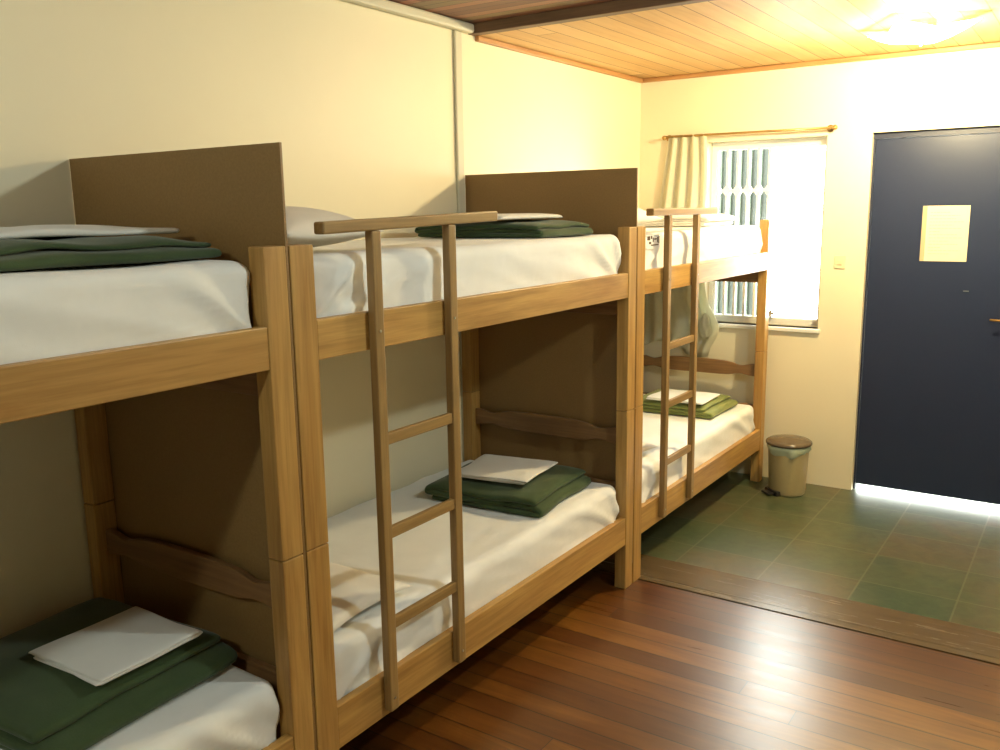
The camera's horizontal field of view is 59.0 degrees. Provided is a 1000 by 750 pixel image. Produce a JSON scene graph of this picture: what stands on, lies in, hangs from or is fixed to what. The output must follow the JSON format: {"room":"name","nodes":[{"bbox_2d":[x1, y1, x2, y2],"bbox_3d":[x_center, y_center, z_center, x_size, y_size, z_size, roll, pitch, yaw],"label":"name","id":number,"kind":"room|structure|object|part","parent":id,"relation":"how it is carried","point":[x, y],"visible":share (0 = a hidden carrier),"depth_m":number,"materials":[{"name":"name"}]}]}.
{"room":"hostel dormitory room","nodes":[
{"label":"hostel dormitory room","id":0,"kind":"room"},
{"bbox_2d":[0,0,640,637],"bbox_3d":[-1.613,0.016,2.367,0.160,2.950,9.158,6,13,34],"label":"wall","id":1,"kind":"structure","parent":0,"point":[359,101],"depth_m":3.30,"materials":[{"name":"beige paint"}]},
{"bbox_2d":[341,0,473,33],"bbox_3d":[-2.077,-1.063,1.309,0.045,0.043,6.943,6,13,34],"label":"trim","id":2,"kind":"structure","parent":1,"relation":"attached to","point":[391,7],"depth_m":3.78,"materials":[{"name":"beige wood"}]},
{"bbox_2d":[453,31,464,461],"bbox_3d":[-0.178,-0.348,4.299,0.016,2.515,0.053,6,13,34],"label":"trim","id":3,"kind":"structure","parent":1,"relation":"attached to","point":[457,36],"depth_m":4.14,"materials":[{"name":"beige paint"}]},
{"bbox_2d":[475,36,642,82],"bbox_3d":[0.403,-1.744,4.938,0.022,0.025,1.836,6,13,34],"label":"trim","id":4,"kind":"structure","parent":1,"relation":"attached to","point":[480,39],"depth_m":4.75,"materials":[{"name":"brown wood"}]},
{"bbox_2d":[468,0,712,35],"bbox_3d":[1.893,-1.435,2.808,4.900,0.105,0.055,6,13,34],"label":"trim","id":5,"kind":"structure","parent":1,"relation":"attached to","point":[618,7],"depth_m":3.84,"materials":[{"name":"brown wood"}]},
{"bbox_2d":[389,0,617,23],"bbox_3d":[-0.066,-0.887,-0.040,4.900,0.040,6.945,6,13,34],"label":"ceiling","id":6,"kind":"structure","parent":0,"point":[470,11],"depth_m":3.79,"materials":[{"name":"brown wood"}]},
{"bbox_2d":[339,569,999,749],"bbox_3d":[-0.025,1.698,0.444,4.900,0.100,6.951,6,13,34],"label":"floor","id":7,"kind":"structure","parent":0,"point":[597,665],"depth_m":3.17,"materials":[{"name":"brown wood"}]},
{"bbox_2d":[0,142,316,749],"bbox_3d":[-1.436,0.477,1.738,0.903,1.869,1.977,6,13,34],"label":"bunk bed","id":8,"kind":"object","parent":7,"relation":"on","point":[189,452],"visible":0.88,"depth_m":2.38,"materials":[{"name":"brown wood"}]},
{"bbox_3d":[-1.257,0.002,2.682,0.055,0.795,0.071,6,13,34],"label":"post","id":9,"kind":"part","parent":8,"relation":"part of","materials":[{"name":"brown wood"}]},
{"bbox_3d":[-1.245,0.801,2.831,0.055,0.826,0.071,6,13,34],"label":"post","id":10,"kind":"part","parent":8,"relation":"part of","materials":[{"name":"brown wood"}]},
{"bbox_2d":[0,259,251,364],"bbox_3d":[-1.441,-0.063,1.639,0.869,0.225,1.840,6,13,34],"label":"mattress","id":11,"kind":"object","parent":8,"relation":"on","point":[60,311],"visible":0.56,"depth_m":1.84,"materials":[{"name":"white fabric"}]},
{"bbox_2d":[0,235,221,271],"bbox_3d":[-1.152,-0.299,2.087,0.741,0.066,0.670,6,12,32],"label":"blanket","id":12,"kind":"object","parent":11,"relation":"on","point":[69,251],"visible":0.98,"depth_m":1.93,"materials":[{"name":"green fabric"}]},
{"bbox_2d":[0,225,179,239],"bbox_3d":[-1.177,-0.345,2.120,0.482,0.028,0.612,5,12,28],"label":"sheet","id":13,"kind":"object","parent":12,"relation":"on","point":[29,231],"visible":1,"depth_m":2.05,"materials":[{"name":"fabric"}]},
{"bbox_3d":[-1.082,0.080,1.416,0.028,0.106,1.817,6,13,34],"label":"rail","id":14,"kind":"part","parent":8,"relation":"part of","materials":[{"name":"brown wood"}]},
{"bbox_2d":[0,665,279,749],"bbox_3d":[-1.426,1.016,1.842,0.863,0.229,1.833,6,13,34],"label":"mattress","id":15,"kind":"object","parent":8,"relation":"on","point":[235,708],"visible":0.3,"depth_m":2.20,"materials":[{"name":"white fabric"}]},
{"bbox_2d":[0,597,237,749],"bbox_3d":[-1.106,0.753,2.301,0.609,0.108,0.577,5,12,29],"label":"blanket","id":16,"kind":"object","parent":15,"relation":"on","point":[43,706],"visible":0.64,"depth_m":2.15,"materials":[{"name":"green fabric"}]},
{"bbox_2d":[28,606,202,685],"bbox_3d":[-0.984,0.688,2.276,0.292,0.024,0.312,6,12,32],"label":"sheet","id":17,"kind":"object","parent":16,"relation":"on","point":[99,653],"visible":1,"depth_m":2.24,"materials":[{"name":"fabric"}]},
{"bbox_3d":[-0.899,0.550,2.549,0.785,0.092,0.022,6,13,34],"label":"wavy rail","id":18,"kind":"part","parent":8,"relation":"part of","materials":[{"name":"brown wood"}]},
{"bbox_3d":[-0.908,-0.056,2.436,0.785,0.155,0.022,6,13,34],"label":"rail","id":19,"kind":"part","parent":8,"relation":"part of","materials":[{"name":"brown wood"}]},
{"bbox_3d":[-0.894,0.843,2.603,0.785,0.155,0.022,6,13,34],"label":"rail","id":20,"kind":"part","parent":8,"relation":"part of","materials":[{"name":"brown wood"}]},
{"bbox_3d":[-0.561,0.078,2.218,0.055,0.795,0.071,6,13,34],"label":"post","id":21,"kind":"part","parent":8,"relation":"part of","materials":[{"name":"brown wood"}]},
{"bbox_3d":[-1.066,1.163,1.618,0.028,0.128,1.817,6,13,34],"label":"rail","id":22,"kind":"part","parent":8,"relation":"part of","materials":[{"name":"brown wood"}]},
{"bbox_3d":[-0.549,0.877,2.367,0.055,0.826,0.071,6,13,34],"label":"post","id":23,"kind":"part","parent":8,"relation":"part of","materials":[{"name":"brown wood"}]},
{"bbox_2d":[288,168,637,749],"bbox_3d":[-0.315,0.161,3.339,0.934,1.869,1.977,6,13,34],"label":"bunk bed","id":24,"kind":"object","parent":7,"relation":"on","point":[548,370],"visible":0.58,"depth_m":3.22,"materials":[{"name":"brown wood"}]},
{"bbox_3d":[-0.512,0.064,2.289,0.055,0.795,0.080,6,13,34],"label":"post","id":25,"kind":"part","parent":24,"relation":"part of","materials":[{"name":"brown wood"}]},
{"bbox_3d":[-0.500,0.863,2.438,0.055,0.826,0.080,6,13,34],"label":"post","id":26,"kind":"part","parent":24,"relation":"part of","materials":[{"name":"brown wood"}]},
{"bbox_2d":[313,234,620,317],"bbox_3d":[-0.334,-0.379,3.246,0.865,0.225,1.847,6,13,34],"label":"mattress","id":27,"kind":"object","parent":24,"relation":"on","point":[412,267],"visible":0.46,"depth_m":2.87,"materials":[{"name":"white fabric"}]},
{"bbox_2d":[285,206,383,246],"bbox_3d":[-0.727,-0.439,2.626,0.660,0.130,0.400,6,12,32],"label":"pillow","id":28,"kind":"object","parent":27,"relation":"on","point":[300,221],"visible":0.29,"depth_m":2.45,"materials":[{"name":"fabric"}]},
{"bbox_2d":[415,219,592,237],"bbox_3d":[0.016,-0.614,3.684,0.634,0.066,0.454,6,13,32],"label":"blanket","id":29,"kind":"object","parent":27,"relation":"on","point":[521,228],"visible":0.91,"depth_m":3.50,"materials":[{"name":"green fabric"}]},
{"bbox_2d":[498,213,562,219],"bbox_3d":[-0.041,-0.653,3.638,0.444,0.022,0.438,7,13,36],"label":"sheet","id":30,"kind":"object","parent":29,"relation":"on","point":[510,215],"visible":0.41,"depth_m":3.50,"materials":[{"name":"fabric"}]},
{"bbox_3d":[-0.149,-0.315,4.292,0.055,0.795,0.071,6,13,34],"label":"post","id":31,"kind":"part","parent":24,"relation":"part of","materials":[{"name":"brown wood"}]},
{"bbox_3d":[-0.137,0.484,4.441,0.055,0.826,0.071,6,13,34],"label":"post","id":32,"kind":"part","parent":24,"relation":"part of","materials":[{"name":"brown wood"}]},
{"bbox_3d":[0.026,-0.237,3.026,0.028,0.106,1.817,6,13,34],"label":"rail","id":33,"kind":"part","parent":24,"relation":"part of","materials":[{"name":"brown wood"}]},
{"bbox_2d":[327,460,618,699],"bbox_3d":[-0.319,0.700,3.450,0.869,0.228,1.845,6,13,34],"label":"mattress","id":34,"kind":"object","parent":24,"relation":"on","point":[501,550],"visible":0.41,"depth_m":3.23,"materials":[{"name":"white fabric"}]},
{"bbox_2d":[330,562,412,631],"bbox_3d":[-0.680,0.662,2.822,0.700,0.091,0.400,5,12,31],"label":"pillow","id":35,"kind":"object","parent":34,"relation":"on","point":[353,591],"visible":0.17,"depth_m":2.70,"materials":[{"name":"fabric"}]},
{"bbox_2d":[424,462,590,517],"bbox_3d":[0.040,0.461,3.827,0.574,0.094,0.515,5,12,29],"label":"blanket","id":36,"kind":"object","parent":34,"relation":"on","point":[541,494],"visible":0.58,"depth_m":3.64,"materials":[{"name":"green fabric"}]},
{"bbox_2d":[461,454,557,484],"bbox_3d":[0.024,0.399,3.801,0.359,0.029,0.335,4,12,25],"label":"sheet","id":37,"kind":"object","parent":36,"relation":"on","point":[488,467],"visible":0.96,"depth_m":3.75,"materials":[{"name":"fabric"}]},
{"bbox_3d":[0.043,0.847,3.228,0.028,0.128,1.817,6,13,34],"label":"rail","id":38,"kind":"part","parent":24,"relation":"part of","materials":[{"name":"brown wood"}]},
{"bbox_3d":[0.209,0.233,4.159,0.785,0.092,0.022,6,13,34],"label":"wavy rail","id":39,"kind":"part","parent":24,"relation":"part of","materials":[{"name":"brown wood"}]},
{"bbox_3d":[0.221,-0.047,4.140,0.901,1.769,0.008,6,13,34],"label":"headboard panel","id":40,"kind":"part","parent":24,"relation":"part of","materials":[{"name":"brown wood"}]},
{"bbox_3d":[0.200,-0.373,4.046,0.785,0.155,0.022,6,13,34],"label":"rail","id":41,"kind":"part","parent":24,"relation":"part of","materials":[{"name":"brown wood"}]},
{"bbox_3d":[0.214,0.527,4.213,0.785,0.155,0.022,6,13,34],"label":"rail","id":42,"kind":"part","parent":24,"relation":"part of","materials":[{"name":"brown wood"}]},
{"bbox_3d":[0.559,0.560,3.977,0.055,0.826,0.071,6,13,34],"label":"post","id":43,"kind":"part","parent":24,"relation":"part of","materials":[{"name":"brown wood"}]},
{"bbox_3d":[0.547,-0.239,3.828,0.055,0.795,0.071,6,13,34],"label":"post","id":44,"kind":"part","parent":24,"relation":"part of","materials":[{"name":"brown wood"}]},
{"bbox_2d":[592,554,999,665],"bbox_3d":[1.999,1.118,3.385,4.900,0.103,0.305,6,13,34],"label":"trim","id":45,"kind":"structure","parent":7,"relation":"on","point":[977,644],"depth_m":3.78,"materials":[{"name":"brown wood"}]},
{"bbox_2d":[479,0,999,78],"bbox_3d":[2.423,-1.557,3.583,4.900,0.040,1.838,6,13,34],"label":"ceiling","id":46,"kind":"structure","parent":0,"point":[715,35],"depth_m":4.23,"materials":[{"name":"brown wood"}]},
{"bbox_2d":[867,18,981,45],"bbox_3d":[1.923,-1.557,4.027,0.360,0.108,0.360,0,11,3],"label":"ceiling lamp","id":47,"kind":"object","parent":46,"relation":"attached to","point":[920,32],"visible":1,"depth_m":3.93,"materials":[{"name":"metal"}]},
{"bbox_2d":[639,47,999,489],"bbox_3d":[3.000,-0.573,4.609,4.900,2.750,0.160,6,13,34],"label":"wall","id":48,"kind":"structure","parent":0,"point":[812,379],"depth_m":5.26,"materials":[{"name":"beige paint"}]},
{"bbox_2d":[662,125,837,140],"bbox_3d":[1.487,-1.463,5.339,1.075,0.040,0.062,6,13,34],"label":"curtain rod","id":49,"kind":"object","parent":48,"relation":"attached to","point":[830,128],"visible":1,"depth_m":5.28,"materials":[{"name":"gold metal"}]},
{"bbox_2d":[644,133,718,357],"bbox_3d":[1.174,-0.817,5.670,0.526,1.406,0.072,8,14,40],"label":"curtain","id":50,"kind":"object","parent":49,"relation":"hanging from","point":[684,183],"visible":0.52,"depth_m":5.64,"materials":[{"name":"beige fabric"}]},
{"bbox_2d":[708,136,827,326],"bbox_3d":[1.656,-0.880,5.489,0.725,1.130,0.085,6,13,34],"label":"window","id":51,"kind":"structure","parent":48,"relation":"in","point":[716,190],"depth_m":5.52,"materials":[{"name":"white metal"}]},
{"bbox_2d":[713,148,773,315],"bbox_3d":[1.527,-0.894,5.588,0.390,1.035,0.026,6,13,34],"label":"grille","id":52,"kind":"object","parent":51,"relation":"attached to","point":[758,190],"depth_m":5.57,"materials":[{"name":"white metal"}]},
{"bbox_2d":[717,321,819,333],"bbox_3d":[1.629,-0.303,5.547,0.760,0.025,0.105,6,13,34],"label":"trim","id":53,"kind":"structure","parent":48,"relation":"attached to","point":[722,325],"depth_m":5.45,"materials":[{"name":"white paint"}]},
{"bbox_2d":[643,42,999,82],"bbox_3d":[2.941,-1.668,4.322,4.878,0.025,0.022,6,13,34],"label":"trim","id":54,"kind":"structure","parent":48,"relation":"attached to","point":[994,44],"depth_m":5.02,"materials":[{"name":"brown wood"}]},
{"bbox_2d":[834,256,844,268],"bbox_3d":[1.992,-0.662,5.179,0.060,0.075,0.012,6,13,34],"label":"light switch","id":55,"kind":"object","parent":48,"relation":"attached to","point":[839,262],"visible":1,"depth_m":5.18,"materials":[{"name":"beige plastic"}]},
{"bbox_2d":[853,126,999,504],"bbox_3d":[2.499,-0.301,4.960,0.868,2.100,0.116,6,13,34],"label":"door","id":56,"kind":"structure","parent":48,"relation":"in","point":[928,415],"depth_m":5.00,"materials":[{"name":"blue paint"}]},
{"bbox_2d":[919,205,970,261],"bbox_3d":[2.462,-0.783,4.891,0.236,0.305,0.004,6,13,34],"label":"notice","id":57,"kind":"object","parent":56,"relation":"attached to","point":[945,229],"visible":1,"depth_m":4.89,"materials":[{"name":"beige paper"}]},
{"bbox_2d":[641,471,999,632],"bbox_3d":[2.575,0.955,4.222,4.900,0.100,1.753,6,13,34],"label":"floor","id":58,"kind":"structure","parent":0,"point":[922,554],"depth_m":4.52,"materials":[{"name":"green tile"}]},
{"bbox_2d":[632,207,772,582],"bbox_3d":[0.768,-0.063,4.920,0.926,1.699,1.872,6,13,34],"label":"bunk bed","id":59,"kind":"object","parent":58,"relation":"on","point":[756,267],"visible":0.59,"depth_m":4.38,"materials":[{"name":"brown wood"}]},
{"bbox_3d":[0.608,0.546,4.048,0.055,0.826,0.080,6,13,34],"label":"post","id":60,"kind":"part","parent":59,"relation":"part of","materials":[{"name":"brown wood"}]},
{"bbox_3d":[0.596,-0.253,3.899,0.055,0.795,0.080,6,13,34],"label":"post","id":61,"kind":"part","parent":59,"relation":"part of","materials":[{"name":"brown wood"}]},
{"bbox_3d":[1.268,0.225,5.745,0.785,0.155,0.022,6,13,34],"label":"rail","id":62,"kind":"part","parent":59,"relation":"part of","materials":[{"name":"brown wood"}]},
{"bbox_2d":[642,394,754,502],"bbox_3d":[0.761,0.391,5.016,0.860,0.230,1.743,6,13,34],"label":"mattress","id":63,"kind":"object","parent":59,"relation":"on","point":[714,435],"visible":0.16,"depth_m":4.85,"materials":[{"name":"white fabric"}]},
{"bbox_2d":[642,442,657,452],"bbox_3d":[0.412,0.347,4.444,0.660,0.085,0.400,6,13,34],"label":"pillow","id":64,"kind":"object","parent":63,"relation":"on","point":[645,446],"visible":0.04,"depth_m":4.38,"materials":[{"name":"fabric"}]},
{"bbox_2d":[643,389,737,418],"bbox_3d":[1.117,0.160,5.386,0.540,0.079,0.459,6,13,34],"label":"blanket","id":65,"kind":"object","parent":63,"relation":"on","point":[714,407],"visible":0.48,"depth_m":5.22,"materials":[{"name":"green fabric"}]},
{"bbox_2d":[646,389,719,404],"bbox_3d":[1.101,0.126,5.293,0.353,0.019,0.317,6,13,34],"label":"sheet","id":66,"kind":"object","parent":65,"relation":"on","point":[702,398],"visible":0.61,"depth_m":5.26,"materials":[{"name":"fabric"}]},
{"bbox_3d":[1.264,-0.068,5.691,0.785,0.092,0.022,6,13,34],"label":"wavy rail","id":67,"kind":"part","parent":59,"relation":"part of","materials":[{"name":"brown wood"}]},
{"bbox_3d":[1.124,0.538,4.799,0.028,0.128,1.721,6,13,34],"label":"rail","id":68,"kind":"part","parent":59,"relation":"part of","materials":[{"name":"brown wood"}]},
{"bbox_2d":[645,225,762,269],"bbox_3d":[0.747,-0.687,4.815,0.861,0.225,1.743,6,13,34],"label":"mattress","id":69,"kind":"object","parent":59,"relation":"on","point":[716,242],"visible":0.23,"depth_m":4.58,"materials":[{"name":"white fabric"}]},
{"bbox_2d":[637,208,661,225],"bbox_3d":[0.387,-0.768,4.278,0.660,0.138,0.480,6,13,34],"label":"pillow","id":70,"kind":"object","parent":69,"relation":"on","point":[642,219],"visible":0.05,"depth_m":4.19,"materials":[{"name":"fabric"}]},
{"bbox_2d":[647,236,659,245],"bbox_3d":[0.693,-0.607,3.986,0.002,0.044,0.128,6,13,34],"label":"print","id":71,"kind":"object","parent":69,"relation":"attached to","point":[651,240],"depth_m":3.98,"materials":[{"name":"brown"}]},
{"bbox_2d":[639,214,735,225],"bbox_3d":[1.042,-0.915,5.190,0.561,0.073,0.473,6,13,34],"label":"sheet","id":72,"kind":"object","parent":69,"relation":"on","point":[706,219],"visible":0.55,"depth_m":4.96,"materials":[{"name":"fabric"}]},
{"bbox_3d":[1.107,-0.546,4.597,0.028,0.106,1.721,6,13,34],"label":"rail","id":73,"kind":"part","parent":59,"relation":"part of","materials":[{"name":"brown wood"}]},
{"bbox_3d":[1.255,-0.674,5.578,0.785,0.155,0.022,6,13,34],"label":"rail","id":74,"kind":"part","parent":59,"relation":"part of","materials":[{"name":"brown wood"}]},
{"bbox_3d":[1.614,0.259,5.509,0.055,0.826,0.071,6,13,34],"label":"post","id":75,"kind":"part","parent":59,"relation":"part of","materials":[{"name":"brown wood"}]},
{"bbox_3d":[1.602,-0.540,5.360,0.055,0.795,0.071,6,13,34],"label":"post","id":76,"kind":"part","parent":59,"relation":"part of","materials":[{"name":"brown wood"}]},
{"bbox_2d":[761,434,812,496],"bbox_3d":[1.729,0.540,5.306,0.268,0.344,0.277,6,13,34],"label":"pedal bin","id":77,"kind":"object","parent":58,"relation":"on","point":[788,455],"visible":1,"depth_m":5.22,"materials":[{"name":"beige plastic"}]},
{"bbox_3d":[1.729,0.390,5.282,0.268,0.042,0.268,6,13,34],"label":"bin lid","id":78,"kind":"part","parent":77,"relation":"part of","materials":[{"name":"brown plastic"}]},
{"label":"outside","id":79,"kind":"structure","parent":0,"visible":0},
{"bbox_3d":[2.750,0.369,7.464,8.500,0.100,3.902,6,13,34],"label":"ground","id":80,"kind":"structure","parent":79,"visible":0},
{"bbox_2d":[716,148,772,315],"bbox_3d":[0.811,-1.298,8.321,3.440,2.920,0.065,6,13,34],"label":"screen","id":81,"kind":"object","parent":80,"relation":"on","point":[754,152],"visible":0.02,"depth_m":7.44,"materials":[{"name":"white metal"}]}
]}

